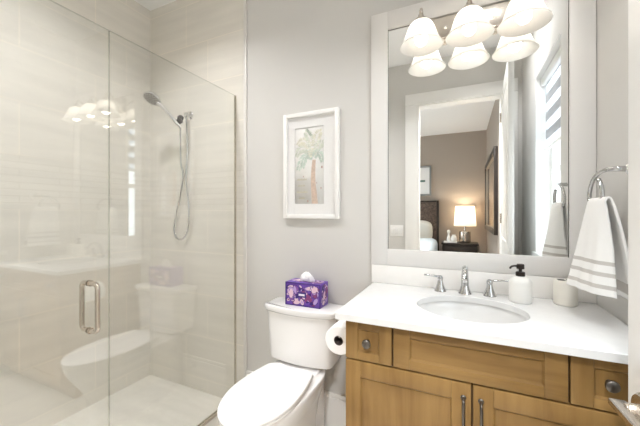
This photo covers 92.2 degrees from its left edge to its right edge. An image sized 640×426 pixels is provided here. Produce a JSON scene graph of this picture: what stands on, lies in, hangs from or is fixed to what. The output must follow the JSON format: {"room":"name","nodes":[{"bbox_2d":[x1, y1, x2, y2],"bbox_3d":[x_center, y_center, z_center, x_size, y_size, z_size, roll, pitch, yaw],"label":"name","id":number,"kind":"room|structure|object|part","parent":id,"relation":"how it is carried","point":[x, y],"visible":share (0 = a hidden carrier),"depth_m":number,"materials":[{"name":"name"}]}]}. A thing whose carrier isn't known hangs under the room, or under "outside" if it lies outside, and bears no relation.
{"room":"bathroom","nodes":[
{"label":"bathroom","id":0,"kind":"room"},
{"bbox_2d":[0,0,149,425],"bbox_3d":[-1.775,-0.100,1.613,0.120,2.980,1.860,0,0,25],"label":"wall","id":1,"kind":"structure","parent":0,"point":[75,74],"depth_m":1.92,"materials":[{"name":"tile"}]},
{"bbox_2d":[52,375,221,425],"bbox_3d":[-0.464,1.320,1.008,3.008,0.140,1.860,0,0,25],"label":"floor","id":2,"kind":"structure","parent":0,"point":[152,400],"depth_m":2.01,"materials":[{"name":"tile"}]},
{"bbox_2d":[217,297,343,425],"bbox_3d":[-0.202,0.885,1.502,0.455,0.730,0.714,0,0,25],"label":"toilet","id":3,"kind":"object","parent":2,"relation":"on","point":[289,390],"visible":0.91,"depth_m":1.57,"materials":[{"name":"white ceramic"}]},
{"bbox_3d":[-0.254,0.839,1.401,0.320,0.016,0.479,0,0,25],"label":"seat","id":4,"kind":"part","parent":3,"relation":"part of","materials":[{"name":"white plastic"}]},
{"bbox_3d":[-0.253,0.817,1.403,0.328,0.026,0.491,0,0,25],"label":"lid","id":5,"kind":"part","parent":3,"relation":"part of","materials":[{"name":"white plastic"}]},
{"bbox_3d":[-0.214,1.049,1.487,0.344,0.402,0.660,0,0,25],"label":"bowl","id":6,"kind":"part","parent":3,"relation":"part of","materials":[{"name":"white ceramic"}]},
{"bbox_3d":[-0.099,0.537,1.737,0.446,0.036,0.202,0,0,25],"label":"tank lid","id":7,"kind":"part","parent":3,"relation":"part of","materials":[{"name":"white ceramic"}]},
{"bbox_3d":[-0.098,0.692,1.739,0.420,0.272,0.181,0,0,25],"label":"tank","id":8,"kind":"part","parent":3,"relation":"part of","materials":[{"name":"white ceramic"}]},
{"bbox_2d":[285,272,327,308],"bbox_3d":[-0.074,0.427,1.758,0.220,0.184,0.111,0,0,25],"label":"tissue box","id":9,"kind":"object","parent":3,"relation":"on","point":[304,291],"visible":1,"depth_m":1.72,"materials":[{"name":"purple cardboard"}]},
{"bbox_2d":[346,321,627,425],"bbox_3d":[0.614,0.826,1.214,0.909,0.849,0.579,0,0,25],"label":"vanity cabinet","id":10,"kind":"object","parent":2,"relation":"on","point":[395,377],"visible":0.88,"depth_m":1.00,"materials":[{"name":"brown wood"}]},
{"bbox_3d":[0.170,0.475,1.121,0.033,0.033,0.032,0,0,25],"label":"knob","id":11,"kind":"part","parent":10,"relation":"part of","materials":[{"name":"grey metal"}]},
{"bbox_3d":[0.181,0.476,1.145,0.174,0.144,0.020,0,0,25],"label":"drawer","id":12,"kind":"part","parent":10,"relation":"part of","materials":[{"name":"brown wood"}]},
{"bbox_3d":[0.296,0.846,1.091,0.428,0.584,0.020,0,0,25],"label":"door","id":13,"kind":"part","parent":10,"relation":"part of","materials":[{"name":"brown wood"}]},
{"bbox_3d":[0.459,0.665,0.986,0.017,0.147,0.035,0,0,25],"label":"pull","id":14,"kind":"part","parent":10,"relation":"part of","materials":[{"name":"grey metal"}]},
{"bbox_3d":[0.492,0.476,1.001,0.500,0.144,0.020,0,0,25],"label":"drawer","id":15,"kind":"part","parent":10,"relation":"part of","materials":[{"name":"brown wood"}]},
{"bbox_3d":[0.520,0.766,1.011,0.873,0.731,0.018,0,0,25],"label":"frame","id":16,"kind":"part","parent":10,"relation":"part of","materials":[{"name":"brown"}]},
{"bbox_3d":[0.505,0.665,0.965,0.017,0.147,0.035,0,0,25],"label":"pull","id":17,"kind":"part","parent":10,"relation":"part of","materials":[{"name":"grey metal"}]},
{"bbox_2d":[335,264,627,363],"bbox_3d":[0.598,0.339,1.226,0.949,0.122,0.571,0,0,25],"label":"countertop","id":18,"kind":"structure","parent":10,"relation":"on","point":[394,297],"depth_m":1.14,"materials":[{"name":"stone"}]},
{"bbox_2d":[424,265,508,296],"bbox_3d":[0.652,0.306,1.391,0.355,0.136,0.154,0,0,25],"label":"faucet","id":19,"kind":"object","parent":18,"relation":"on","point":[464,289],"visible":1,"depth_m":1.41,"materials":[{"name":"silver metal"}]},
{"bbox_3d":[0.556,0.334,1.488,0.100,0.080,0.054,0,0,25],"label":"lever handle","id":20,"kind":"part","parent":19,"relation":"part of","materials":[{"name":"silver metal"}]},
{"bbox_3d":[0.655,0.306,1.392,0.058,0.136,0.149,0,0,25],"label":"spout","id":21,"kind":"part","parent":19,"relation":"part of","materials":[{"name":"silver metal"}]},
{"bbox_3d":[0.787,0.334,1.381,0.100,0.080,0.054,0,0,25],"label":"lever handle","id":22,"kind":"part","parent":19,"relation":"part of","materials":[{"name":"silver metal"}]},
{"bbox_2d":[419,301,527,323],"bbox_3d":[0.592,0.476,1.219,0.449,0.150,0.392,0,0,25],"label":"sink","id":23,"kind":"object","parent":18,"relation":"in","point":[465,311],"visible":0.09,"depth_m":1.36,"materials":[{"name":"white ceramic"}]},
{"bbox_2d":[509,263,531,303],"bbox_3d":[0.844,0.294,1.298,0.083,0.160,0.083,0,0,-40],"label":"soap dispenser","id":24,"kind":"object","parent":18,"relation":"on","point":[520,286],"visible":1,"depth_m":1.27,"materials":[{"name":"white ceramic"}]},
{"bbox_2d":[553,278,577,306],"bbox_3d":[1.004,0.324,1.260,0.081,0.099,0.081,0,0,25],"label":"toothbrush holder","id":25,"kind":"object","parent":18,"relation":"on","point":[564,294],"visible":0.76,"depth_m":1.23,"materials":[{"name":"white ceramic"}]},
{"bbox_3d":[0.709,0.846,0.901,0.468,0.584,0.020,0,0,25],"label":"door","id":26,"kind":"part","parent":10,"relation":"part of","materials":[{"name":"brown wood"}]},
{"bbox_3d":[0.823,0.476,0.848,0.217,0.144,0.020,0,0,25],"label":"drawer","id":27,"kind":"part","parent":10,"relation":"part of","materials":[{"name":"brown wood"}]},
{"bbox_3d":[0.790,0.467,0.834,0.033,0.033,0.032,0,0,25],"label":"knob","id":28,"kind":"part","parent":10,"relation":"part of","materials":[{"name":"grey metal"}]},
{"bbox_2d":[134,0,175,10],"bbox_3d":[-0.439,-1.640,1.062,3.008,0.100,1.980,0,0,25],"label":"ceiling","id":29,"kind":"structure","parent":0,"point":[150,5],"depth_m":2.34,"materials":[{"name":"white paint"}]},
{"bbox_2d":[150,0,243,397],"bbox_3d":[-0.918,-0.159,2.236,0.913,2.862,0.010,0,0,25],"label":"tiled wall","id":30,"kind":"structure","parent":0,"point":[197,46],"depth_m":2.21,"materials":[{"name":"beige tile"}]},
{"bbox_2d":[143,91,192,239],"bbox_3d":[-1.060,-0.304,2.139,0.181,1.010,0.286,0,0,25],"label":"shower","id":31,"kind":"object","parent":30,"relation":"attached to","point":[152,98],"visible":1,"depth_m":2.21,"materials":[{"name":"silver metal"}]},
{"bbox_3d":[-1.034,-0.674,2.110,0.159,0.163,0.033,0,0,-31],"label":"handle","id":32,"kind":"part","parent":31,"relation":"part of","materials":[{"name":"silver metal"}]},
{"bbox_2d":[197,95,235,425],"bbox_3d":[-0.739,0.231,1.698,0.020,2.036,0.816,0,0,25],"label":"shower frame","id":33,"kind":"structure","parent":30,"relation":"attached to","point":[208,419],"depth_m":2.06,"materials":[{"name":"silver metal"}]},
{"bbox_2d":[247,0,427,395],"bbox_3d":[-0.049,-0.100,1.906,3.008,2.980,0.120,0,0,25],"label":"wall","id":34,"kind":"structure","parent":0,"point":[303,55],"depth_m":1.85,"materials":[{"name":"grey paint"}]},
{"bbox_2d":[244,0,246,376],"bbox_3d":[-0.494,-0.170,2.039,0.022,2.840,0.013,0,0,25],"label":"trim","id":35,"kind":"structure","parent":34,"relation":"attached to","point":[245,1],"depth_m":2.03,"materials":[{"name":"paint"}]},
{"bbox_2d":[246,370,345,425],"bbox_3d":[-0.083,1.144,1.847,0.886,0.212,0.016,0,0,25],"label":"baseboard","id":36,"kind":"structure","parent":34,"relation":"attached to","point":[335,404],"depth_m":1.76,"materials":[{"name":"white paint"}]},
{"bbox_2d":[283,107,339,218],"bbox_3d":[-0.055,-0.283,1.826,0.364,0.633,0.029,0,0,25],"label":"framed picture","id":37,"kind":"object","parent":34,"relation":"attached to","point":[311,139],"visible":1,"depth_m":1.83,"materials":[{"name":"white paint"}]},
{"bbox_2d":[295,125,323,203],"bbox_3d":[-0.062,-0.283,1.839,0.216,0.477,0.004,0,0,25],"label":"print","id":38,"kind":"object","parent":37,"relation":"attached to","point":[309,139],"depth_m":1.84,"materials":[{"name":"paper"}]},
{"bbox_2d":[371,0,595,277],"bbox_3d":[0.712,-0.396,1.477,0.950,1.343,0.020,0,0,25],"label":"wall mirror","id":39,"kind":"object","parent":34,"relation":"attached to","point":[483,155],"visible":0.77,"depth_m":1.45,"materials":[{"name":"white paint"}]},
{"bbox_2d":[400,0,552,56],"bbox_3d":[0.668,-0.880,1.379,0.606,0.188,0.220,0,0,25],"label":"vanity light","id":40,"kind":"object","parent":39,"relation":"attached to","point":[473,24],"visible":1,"depth_m":1.38,"materials":[{"name":"white glass"}]},
{"bbox_3d":[0.477,-0.840,1.454,0.057,0.100,0.057,0,0,25],"label":"bulb","id":41,"kind":"part","parent":40,"relation":"part of","materials":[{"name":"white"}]},
{"bbox_3d":[0.477,-0.844,1.454,0.196,0.116,0.196,0,0,25],"label":"lamp shade","id":42,"kind":"part","parent":40,"relation":"part of","materials":[{"name":"white glass"}]},
{"bbox_3d":[0.663,-0.840,1.368,0.057,0.100,0.057,0,0,25],"label":"bulb","id":43,"kind":"part","parent":40,"relation":"part of","materials":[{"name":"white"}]},
{"bbox_3d":[0.663,-0.844,1.368,0.196,0.116,0.196,0,0,25],"label":"lamp shade","id":44,"kind":"part","parent":40,"relation":"part of","materials":[{"name":"white glass"}]},
{"bbox_3d":[0.849,-0.840,1.282,0.057,0.100,0.057,0,0,25],"label":"bulb","id":45,"kind":"part","parent":40,"relation":"part of","materials":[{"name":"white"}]},
{"bbox_3d":[0.849,-0.844,1.282,0.196,0.116,0.196,0,0,25],"label":"lamp shade","id":46,"kind":"part","parent":40,"relation":"part of","materials":[{"name":"white glass"}]},
{"bbox_2d":[372,264,596,302],"bbox_3d":[0.714,0.326,1.476,0.949,0.096,0.019,0,0,25],"label":"backsplash","id":47,"kind":"structure","parent":34,"relation":"attached to","point":[542,286],"depth_m":1.49,"materials":[{"name":"stone"}]},
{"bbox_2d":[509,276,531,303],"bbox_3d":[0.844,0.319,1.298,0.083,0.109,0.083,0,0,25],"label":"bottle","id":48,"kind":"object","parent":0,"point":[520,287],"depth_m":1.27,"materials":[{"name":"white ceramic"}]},
{"bbox_2d":[566,197,627,299],"bbox_3d":[0.964,0.112,1.078,0.142,0.333,0.240,0,0,25],"label":"hand towel","id":49,"kind":"object","parent":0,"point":[599,266],"visible":0.98,"depth_m":1.02,"materials":[{"name":"white fabric"}]},
{"bbox_2d":[596,0,627,324],"bbox_3d":[0.830,-0.110,0.409,0.156,2.960,1.860,0,0,25],"label":"wall","id":50,"kind":"structure","parent":0,"point":[611,15],"depth_m":1.14,"materials":[{"name":"grey paint"}]},
{"bbox_2d":[587,163,627,201],"bbox_3d":[1.008,-0.096,1.078,0.083,0.152,0.186,0,0,25],"label":"towel ring","id":51,"kind":"object","parent":50,"relation":"attached to","point":[613,168],"visible":0.7,"depth_m":1.05,"materials":[{"name":"silver metal"}]},
{"bbox_3d":[-0.845,-0.110,0.225,2.732,2.960,0.120,0,0,25],"label":"wall","id":52,"kind":"structure","parent":0,"visible":0},
{"bbox_2d":[79,280,100,333],"bbox_3d":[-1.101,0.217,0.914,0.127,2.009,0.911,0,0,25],"label":"door handle","id":53,"kind":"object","parent":52,"relation":"attached to","point":[89,330],"depth_m":1.25,"materials":[{"name":"silver metal"}]},
{"bbox_3d":[-0.973,0.384,1.274,0.058,0.218,0.025,0,0,25],"label":"door handle","id":54,"kind":"part","parent":53,"relation":"part of","materials":[{"name":"silver metal"}]},
{"bbox_3d":[-0.910,0.384,1.245,0.058,0.218,0.025,0,0,25],"label":"door handle","id":55,"kind":"part","parent":53,"relation":"part of","materials":[{"name":"silver metal"}]},
{"bbox_3d":[-0.101,-0.002,-0.117,1.019,2.503,0.158,0,0,25],"label":"doorway","id":56,"kind":"structure","parent":52,"relation":"in","visible":0},
{"bbox_2d":[608,0,639,425],"bbox_3d":[0.464,0.061,0.184,0.135,2.353,0.882,0,0,19],"label":"door","id":57,"kind":"structure","parent":56,"relation":"attached to","point":[629,412],"depth_m":0.57,"materials":[{"name":"white paint"}]},
{"bbox_3d":[0.530,0.349,0.503,0.049,0.062,0.158,0,0,25],"label":"lever handle","id":58,"kind":"part","parent":57,"relation":"part of","materials":[{"name":"silver metal"}]},
{"bbox_3d":[0.139,0.523,1.354,0.072,0.044,0.139,0,0,25],"label":"toilet paper holder","id":59,"kind":"object","parent":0,"visible":0},
{"bbox_2d":[325,320,345,354],"bbox_3d":[0.098,0.536,1.338,0.121,0.121,0.102,0,0,25],"label":"toilet paper roll","id":60,"kind":"object","parent":59,"relation":"hanging from","point":[337,345],"visible":0.62,"depth_m":1.30,"materials":[{"name":"white paper"}]}
]}

